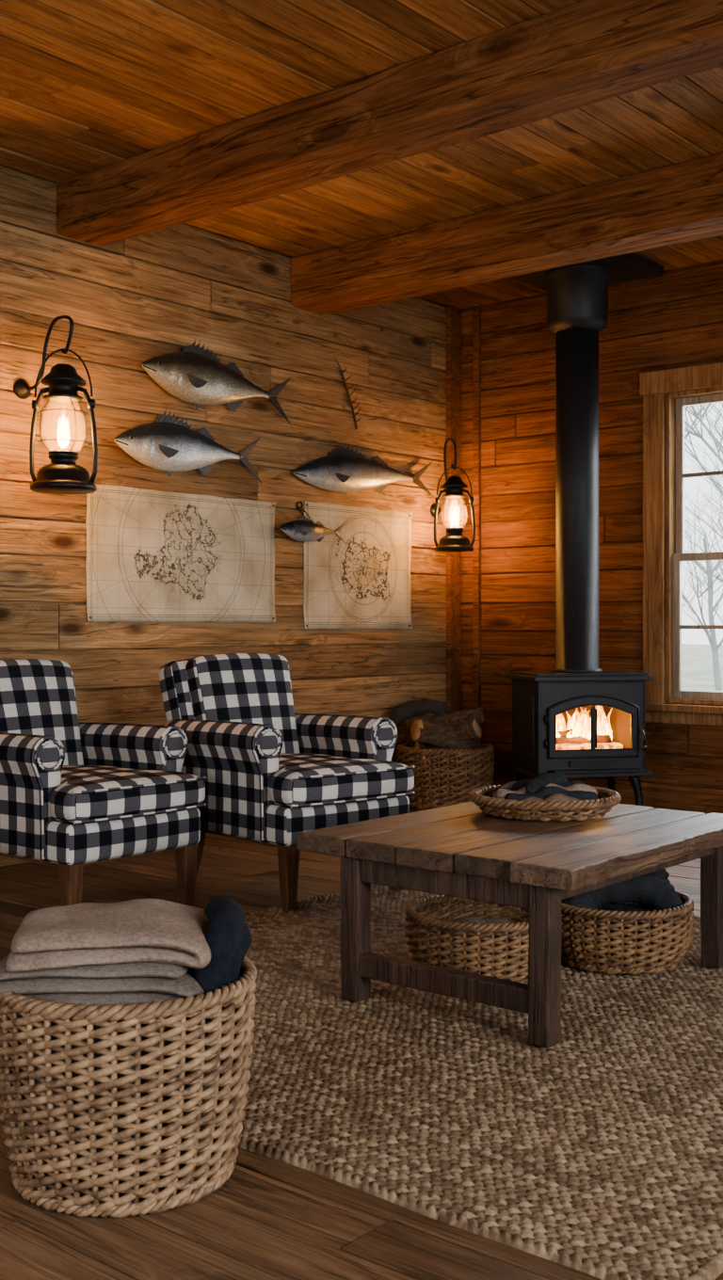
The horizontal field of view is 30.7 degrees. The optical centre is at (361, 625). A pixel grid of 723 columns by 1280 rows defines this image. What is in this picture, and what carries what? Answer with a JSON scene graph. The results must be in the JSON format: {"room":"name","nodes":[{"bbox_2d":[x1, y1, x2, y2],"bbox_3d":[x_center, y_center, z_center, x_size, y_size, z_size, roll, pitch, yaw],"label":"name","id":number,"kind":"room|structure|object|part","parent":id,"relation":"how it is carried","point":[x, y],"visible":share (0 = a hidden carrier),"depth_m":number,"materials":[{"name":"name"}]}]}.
{"room":"cabin living room","nodes":[
{"label":"cabin living room","id":0,"kind":"room"},
{"bbox_2d":[0,164,447,762],"bbox_3d":[-2.558,-0.550,5.795,0.150,3.558,10.088,0,0,40],"label":"wall","id":1,"kind":"structure","parent":0,"point":[132,301],"depth_m":7.66,"materials":[{"name":"brown wood"}]},
{"bbox_2d":[13,315,97,494],"bbox_3d":[-1.507,-1.093,6.539,0.320,0.865,0.497,0,0,-31],"label":"hurricane lantern","id":2,"kind":"object","parent":1,"relation":"attached to","point":[62,475],"visible":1,"depth_m":6.44,"materials":[{"name":"black metal"}]},
{"bbox_3d":[-1.462,-0.976,6.463,0.218,0.264,0.218,0,0,5],"label":"glass globe","id":3,"kind":"part","parent":2,"relation":"part of","materials":[{"name":"white"}]},
{"bbox_3d":[-1.462,-0.973,6.463,0.320,0.626,0.320,0,0,5],"label":"tank and cap","id":4,"kind":"part","parent":2,"relation":"part of","materials":[{"name":"black metal"}]},
{"bbox_3d":[-1.461,-1.026,6.463,0.256,0.670,0.256,0,0,-41],"label":"frame and bail","id":5,"kind":"part","parent":2,"relation":"part of","materials":[{"name":"black metal"}]},
{"bbox_2d":[0,832,206,866],"bbox_3d":[-2.492,1.130,5.740,0.022,0.140,10.010,0,0,40],"label":"baseboard","id":6,"kind":"structure","parent":1,"relation":"attached to","point":[4,860],"depth_m":6.60,"materials":[{"name":"brown wood"}]},
{"bbox_2d":[85,483,275,622],"bbox_3d":[-0.991,-0.391,7.539,0.022,0.739,1.451,0,0,40],"label":"map","id":7,"kind":"object","parent":1,"relation":"attached to","point":[152,555],"visible":0.9,"depth_m":7.48,"materials":[{"name":"paper"}]},
{"bbox_2d":[113,408,262,483],"bbox_3d":[-0.944,-1.022,7.492,0.138,0.384,1.144,0,0,40],"label":"fish","id":8,"kind":"object","parent":1,"relation":"attached to","point":[168,444],"visible":1,"depth_m":7.33},
{"bbox_2d":[142,339,291,426],"bbox_3d":[-0.791,-1.433,7.659,0.162,0.409,1.217,0,0,43],"label":"fish","id":9,"kind":"object","parent":1,"relation":"attached to","point":[194,376],"visible":1,"depth_m":7.49},
{"bbox_2d":[296,500,310,518],"bbox_3d":[-0.369,-0.726,8.239,0.087,0.109,0.060,0,0,25],"label":"hook","id":10,"kind":"object","parent":1,"relation":"attached to","point":[299,508],"visible":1,"depth_m":8.24,"materials":[{"name":"black metal"}]},
{"bbox_2d":[280,512,346,543],"bbox_3d":[-0.287,-0.607,8.258,0.072,0.194,0.622,0,0,40],"label":"fish","id":11,"kind":"object","parent":10,"relation":"hanging from","point":[303,529],"visible":1,"depth_m":8.18},
{"bbox_2d":[334,357,361,429],"bbox_3d":[-0.089,-1.515,8.608,0.034,0.435,0.276,0,0,40],"label":"sprig","id":12,"kind":"object","parent":1,"relation":"attached to","point":[341,371],"visible":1,"depth_m":8.62,"materials":[{"name":"brown plant"}]},
{"bbox_2d":[303,501,412,629],"bbox_3d":[-0.006,-0.382,8.721,0.021,0.812,1.108,0,0,40],"label":"map","id":13,"kind":"object","parent":1,"relation":"attached to","point":[362,582],"visible":0.95,"depth_m":8.71,"materials":[{"name":"paper"}]},
{"bbox_2d":[293,443,433,497],"bbox_3d":[0.065,-1.009,8.712,0.130,0.346,1.470,0,0,40],"label":"fish","id":14,"kind":"object","parent":1,"relation":"attached to","point":[344,471],"visible":1,"depth_m":8.51},
{"bbox_2d":[430,437,475,552],"bbox_3d":[0.571,-0.904,9.120,0.265,0.789,0.518,0,0,-31],"label":"hurricane lantern","id":15,"kind":"object","parent":1,"relation":"attached to","point":[454,541],"visible":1,"depth_m":8.99,"materials":[{"name":"black metal"}]},
{"bbox_3d":[0.635,-0.769,9.011,0.265,0.518,0.265,0,0,5],"label":"tank and cap","id":16,"kind":"part","parent":15,"relation":"part of","materials":[{"name":"black metal"}]},
{"bbox_3d":[0.635,-0.771,9.011,0.180,0.219,0.180,0,0,5],"label":"glass globe","id":17,"kind":"part","parent":15,"relation":"part of","materials":[{"name":"white"}]},
{"bbox_3d":[0.636,-0.813,9.011,0.211,0.555,0.212,0,0,-41],"label":"frame and bail","id":18,"kind":"part","parent":15,"relation":"part of","materials":[{"name":"black metal"}]},
{"bbox_2d":[446,305,460,712],"bbox_3d":[0.663,-0.550,9.509,0.044,3.490,0.130,0,0,40],"label":"trim","id":19,"kind":"structure","parent":1,"relation":"attached to","point":[453,314],"depth_m":9.47,"materials":[{"name":"red wood"}]},
{"bbox_2d":[0,0,722,309],"bbox_3d":[0.649,-2.375,3.123,8.596,0.146,10.426,0,0,40],"label":"ceiling","id":20,"kind":"structure","parent":0,"point":[87,86],"depth_m":5.85,"materials":[{"name":"brown wood"}]},
{"bbox_2d":[56,0,722,245],"bbox_3d":[1.658,-2.163,4.333,8.198,0.270,0.319,0,0,40],"label":"ceiling beam","id":21,"kind":"structure","parent":20,"relation":"attached to","point":[587,52],"depth_m":5.42,"materials":[{"name":"brown wood"}]},
{"bbox_2d":[290,152,722,314],"bbox_3d":[2.805,-2.141,5.710,8.198,0.313,0.316,0,0,40],"label":"ceiling beam","id":22,"kind":"structure","parent":20,"relation":"attached to","point":[680,202],"depth_m":7.17,"materials":[{"name":"brown wood"}]},
{"bbox_2d":[0,796,722,1279],"bbox_3d":[0.649,1.275,3.123,8.600,0.150,10.430,0,0,40],"label":"floor","id":23,"kind":"structure","parent":0,"point":[272,1219],"depth_m":2.65,"materials":[{"name":"brown wood"}]},
{"bbox_2d":[0,658,206,906],"bbox_3d":[-1.273,0.674,5.684,1.089,1.049,0.818,0,0,41],"label":"armchair","id":24,"kind":"object","parent":23,"relation":"on","point":[74,794],"visible":0.99,"depth_m":5.39,"materials":[{"name":"multicoloured fabric"}]},
{"bbox_3d":[-1.513,0.687,5.458,0.738,0.500,0.155,0,0,41],"label":"arm","id":25,"kind":"part","parent":24,"relation":"part of"},
{"bbox_2d":[0,658,83,765],"bbox_3d":[-1.495,0.458,5.875,0.266,0.618,0.561,0,0,41],"label":"cushion","id":26,"kind":"object","parent":24,"relation":"on","point":[38,696],"depth_m":5.89,"materials":[{"name":"fabric"}]},
{"bbox_3d":[-1.139,1.062,5.171,0.072,0.275,0.072,0,0,41],"label":"leg","id":27,"kind":"part","parent":24,"relation":"part of","materials":[{"name":"brown wood"}]},
{"bbox_3d":[-1.571,0.510,5.940,0.303,0.692,0.710,0,0,41],"label":"frame","id":28,"kind":"part","parent":24,"relation":"part of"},
{"bbox_3d":[-1.231,0.854,5.647,0.883,0.165,0.700,0,0,41],"label":"seat","id":29,"kind":"part","parent":24,"relation":"part of","materials":[{"name":"fabric"}]},
{"bbox_2d":[49,765,205,822],"bbox_3d":[-1.148,0.690,5.575,0.758,0.173,0.710,0,0,41],"label":"seat cushion","id":30,"kind":"object","parent":24,"relation":"on","point":[78,793],"depth_m":5.32,"materials":[{"name":"multicoloured fabric"}]},
{"bbox_3d":[-1.086,0.687,5.954,0.738,0.500,0.155,0,0,41],"label":"arm","id":31,"kind":"part","parent":24,"relation":"part of"},
{"bbox_3d":[-0.747,1.062,5.625,0.072,0.275,0.072,0,0,41],"label":"leg","id":32,"kind":"part","parent":24,"relation":"part of","materials":[{"name":"brown wood"}]},
{"bbox_2d":[0,896,256,1218],"bbox_3d":[-0.530,0.904,2.904,0.589,0.591,0.578,0,0,40],"label":"wicker basket","id":33,"kind":"object","parent":23,"relation":"on","point":[126,1034],"visible":1,"depth_m":2.71,"materials":[{"name":"brown wicker"}]},
{"bbox_2d":[0,954,204,1006],"bbox_3d":[-0.552,0.748,2.899,0.468,0.113,0.371,0,0,2],"label":"blanket","id":34,"kind":"object","parent":33,"relation":"on","point":[25,980],"depth_m":2.73,"materials":[{"name":"fabric"}]},
{"bbox_2d":[5,898,210,972],"bbox_3d":[-0.536,0.669,2.886,0.436,0.103,0.357,0,0,-5],"label":"blanket","id":35,"kind":"object","parent":33,"relation":"on","point":[139,935],"depth_m":2.74,"materials":[{"name":"fabric"}]},
{"bbox_2d":[192,896,251,1008],"bbox_3d":[-0.301,0.715,2.909,0.116,0.219,0.300,0,0,-1],"label":"throw","id":36,"kind":"object","parent":33,"relation":"on","point":[221,935],"depth_m":2.81,"materials":[{"name":"fabric"}]},
{"bbox_2d":[158,653,414,910],"bbox_3d":[-0.356,0.664,6.017,0.818,1.070,1.089,0,0,-40],"label":"armchair","id":37,"kind":"object","parent":23,"relation":"on","point":[273,773],"visible":0.93,"depth_m":5.79,"materials":[{"name":"multicoloured fabric"}]},
{"bbox_3d":[-0.778,1.051,6.083,0.072,0.295,0.128,0,0,-40],"label":"leg","id":38,"kind":"part","parent":37,"relation":"part of","materials":[{"name":"brown wood"}]},
{"bbox_3d":[-0.628,0.667,5.832,0.155,0.500,0.738,0,0,-40],"label":"arm","id":39,"kind":"part","parent":37,"relation":"part of"},
{"bbox_3d":[-0.610,0.490,6.317,0.710,0.692,0.303,0,0,-40],"label":"frame","id":40,"kind":"part","parent":37,"relation":"part of","materials":[{"name":"multicoloured fabric"}]},
{"bbox_2d":[185,653,299,753],"bbox_3d":[-0.545,0.438,6.241,0.561,0.618,0.266,0,0,-40],"label":"cushion","id":41,"kind":"object","parent":37,"relation":"on","point":[255,688],"depth_m":6.19,"materials":[{"name":"multicoloured fabric"}]},
{"bbox_3d":[-0.303,1.041,5.490,0.072,0.275,0.072,0,0,-40],"label":"leg","id":42,"kind":"part","parent":37,"relation":"part of","materials":[{"name":"brown wood"}]},
{"bbox_3d":[-0.320,0.834,5.974,0.700,0.165,0.883,0,0,-40],"label":"seat","id":43,"kind":"part","parent":37,"relation":"part of","materials":[{"name":"multicoloured fabric"}]},
{"bbox_2d":[269,752,414,806],"bbox_3d":[-0.249,0.670,5.891,0.710,0.173,0.758,0,0,-40],"label":"seat cushion","id":44,"kind":"object","parent":37,"relation":"on","point":[296,779],"depth_m":5.61,"materials":[{"name":"multicoloured fabric"}]},
{"bbox_3d":[-0.128,0.667,6.255,0.155,0.500,0.738,0,0,-40],"label":"arm","id":45,"kind":"part","parent":37,"relation":"part of"},
{"bbox_3d":[0.155,1.041,5.877,0.072,0.275,0.072,0,0,-40],"label":"leg","id":46,"kind":"part","parent":37,"relation":"part of","materials":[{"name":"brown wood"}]},
{"bbox_2d":[387,697,494,810],"bbox_3d":[0.515,0.843,8.768,0.697,0.720,0.710,0,0,40],"label":"basket","id":47,"kind":"object","parent":23,"relation":"on","point":[447,755],"visible":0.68,"depth_m":8.55,"materials":[{"name":"brown wicker"}]},
{"bbox_2d":[237,883,722,1279],"bbox_3d":[0.403,1.190,4.311,2.800,0.019,2.886,0,0,40],"label":"jute rug","id":48,"kind":"object","parent":23,"relation":"on","point":[597,1152],"visible":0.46,"depth_m":3.31,"materials":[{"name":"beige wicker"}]},
{"bbox_2d":[404,895,528,984],"bbox_3d":[0.409,1.068,4.475,0.526,0.224,0.524,0,0,8],"label":"wicker basket","id":49,"kind":"object","parent":48,"relation":"on","point":[486,944],"visible":0.64,"depth_m":4.27,"materials":[{"name":"brown wicker"}]},
{"bbox_2d":[297,801,722,1047],"bbox_3d":[0.597,0.922,4.423,1.046,0.514,1.302,0,0,40],"label":"coffee table","id":50,"kind":"object","parent":48,"relation":"on","point":[463,851],"visible":0.88,"depth_m":4.04,"materials":[{"name":"brown wood"}]},
{"bbox_3d":[-0.018,0.952,4.166,0.075,0.454,0.073,0,0,40],"label":"leg","id":51,"kind":"part","parent":50,"relation":"part of","materials":[{"name":"brown wood"}]},
{"bbox_3d":[0.517,0.952,3.721,0.073,0.454,0.073,0,0,40],"label":"leg","id":52,"kind":"part","parent":50,"relation":"part of","materials":[{"name":"brown wood"}]},
{"bbox_2d":[468,772,621,821],"bbox_3d":[0.647,0.592,4.667,0.534,0.143,0.535,0,0,36],"label":"wicker tray","id":53,"kind":"object","parent":50,"relation":"on","point":[546,797],"visible":1,"depth_m":4.54,"materials":[{"name":"brown wicker"}]},
{"bbox_3d":[1.221,0.952,4.567,0.074,0.454,0.073,0,0,40],"label":"leg","id":54,"kind":"part","parent":50,"relation":"part of","materials":[{"name":"brown wood"}]},
{"bbox_2d":[560,868,694,975],"bbox_3d":[0.907,0.989,4.659,0.524,0.381,0.526,0,0,34],"label":"wicker basket","id":55,"kind":"object","parent":48,"relation":"on","point":[641,924],"visible":0.73,"depth_m":4.47,"materials":[{"name":"brown wicker"}]},
{"bbox_2d":[561,868,682,915],"bbox_3d":[0.912,0.912,4.682,0.428,0.227,0.336,0,0,5],"label":"knit blanket","id":56,"kind":"object","parent":55,"relation":"on","point":[653,890],"depth_m":4.54,"materials":[{"name":"fabric"}]},
{"bbox_2d":[505,252,663,805],"bbox_3d":[1.374,-0.545,8.351,0.958,3.489,0.905,0,0,-44],"label":"wood stove","id":57,"kind":"object","parent":23,"relation":"on","point":[578,718],"visible":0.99,"depth_m":8.23,"materials":[{"name":"metal"}]},
{"bbox_3d":[1.032,1.062,8.491,0.110,0.275,0.076,0,0,24],"label":"leg","id":58,"kind":"part","parent":57,"relation":"part of","materials":[{"name":"black metal"}]},
{"bbox_3d":[1.369,-2.265,8.361,0.800,0.050,0.800,0,0,40],"label":"ceiling plate","id":59,"kind":"part","parent":57,"relation":"part of","materials":[{"name":"black metal"}]},
{"bbox_3d":[1.420,0.620,8.126,0.700,0.560,0.020,0,0,-12],"label":"plate","id":60,"kind":"part","parent":57,"relation":"part of","materials":[{"name":"metal"}]},
{"bbox_3d":[1.425,0.618,8.104,0.580,0.375,0.025,0,0,-12],"label":"door frame","id":61,"kind":"part","parent":57,"relation":"part of","materials":[{"name":"metal"}]},
{"bbox_3d":[1.623,1.062,8.619,0.076,0.275,0.110,0,0,42],"label":"leg","id":62,"kind":"part","parent":57,"relation":"part of","materials":[{"name":"black metal"}]},
{"bbox_3d":[1.706,1.062,8.230,0.110,0.275,0.076,0,0,24],"label":"leg","id":63,"kind":"part","parent":57,"relation":"part of","materials":[{"name":"black metal"}]},
{"bbox_2d":[460,259,722,794],"bbox_3d":[3.908,-0.550,7.034,8.258,3.558,0.150,0,0,40],"label":"wall","id":64,"kind":"structure","parent":0,"point":[673,319],"depth_m":9.11,"materials":[{"name":"red wood"}]},
{"bbox_2d":[473,305,480,742],"bbox_3d":[0.830,-0.550,9.479,0.050,3.490,0.032,0,0,40],"label":"trim","id":65,"kind":"structure","parent":64,"relation":"attached to","point":[476,310],"depth_m":9.46,"materials":[{"name":"red wood"}]},
{"bbox_2d":[492,774,722,814],"bbox_3d":[3.853,1.130,6.967,8.140,0.140,0.022,0,0,40],"label":"baseboard","id":66,"kind":"structure","parent":64,"relation":"attached to","point":[705,803],"depth_m":8.51,"materials":[{"name":"red wood"}]},
{"bbox_2d":[640,362,722,726],"bbox_3d":[2.476,-0.512,8.174,1.610,2.285,0.230,0,0,40],"label":"window frame","id":67,"kind":"structure","parent":64,"relation":"attached to","point":[653,385],"depth_m":8.55,"materials":[{"name":"brown wood"}]},
{"bbox_2d":[672,393,722,700],"bbox_3d":[2.506,-0.505,8.211,1.200,1.950,0.075,0,0,40],"label":"sash","id":68,"kind":"object","parent":64,"relation":"attached to","point":[680,556],"visible":1,"depth_m":8.55,"materials":[{"name":"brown wood"}]},
{"label":"outside","id":69,"kind":"structure","parent":0,"visible":0},
{"bbox_2d":[681,643,722,691],"bbox_3d":[25.604,1.550,30.731,120.000,0.100,120.000,0,0,40],"label":"ground","id":70,"kind":"structure","parent":69,"point":[696,660],"depth_m":47.19,"materials":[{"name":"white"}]},
{"bbox_2d":[681,464,722,689],"bbox_3d":[8.095,-1.211,31.059,4.867,5.439,4.771,0,0,-33],"label":"bare tree","id":71,"kind":"object","parent":70,"relation":"on","point":[712,639],"visible":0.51,"depth_m":30.81,"materials":[{"name":"grey plant"}]},
{"bbox_2d":[684,401,722,580],"bbox_3d":[10.175,-3.756,34.799,6.952,10.530,5.701,0,0,26],"label":"bare tree","id":72,"kind":"object","parent":70,"relation":"on","point":[695,413],"visible":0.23,"depth_m":35.17,"materials":[{"name":"grey plant"}]}
]}

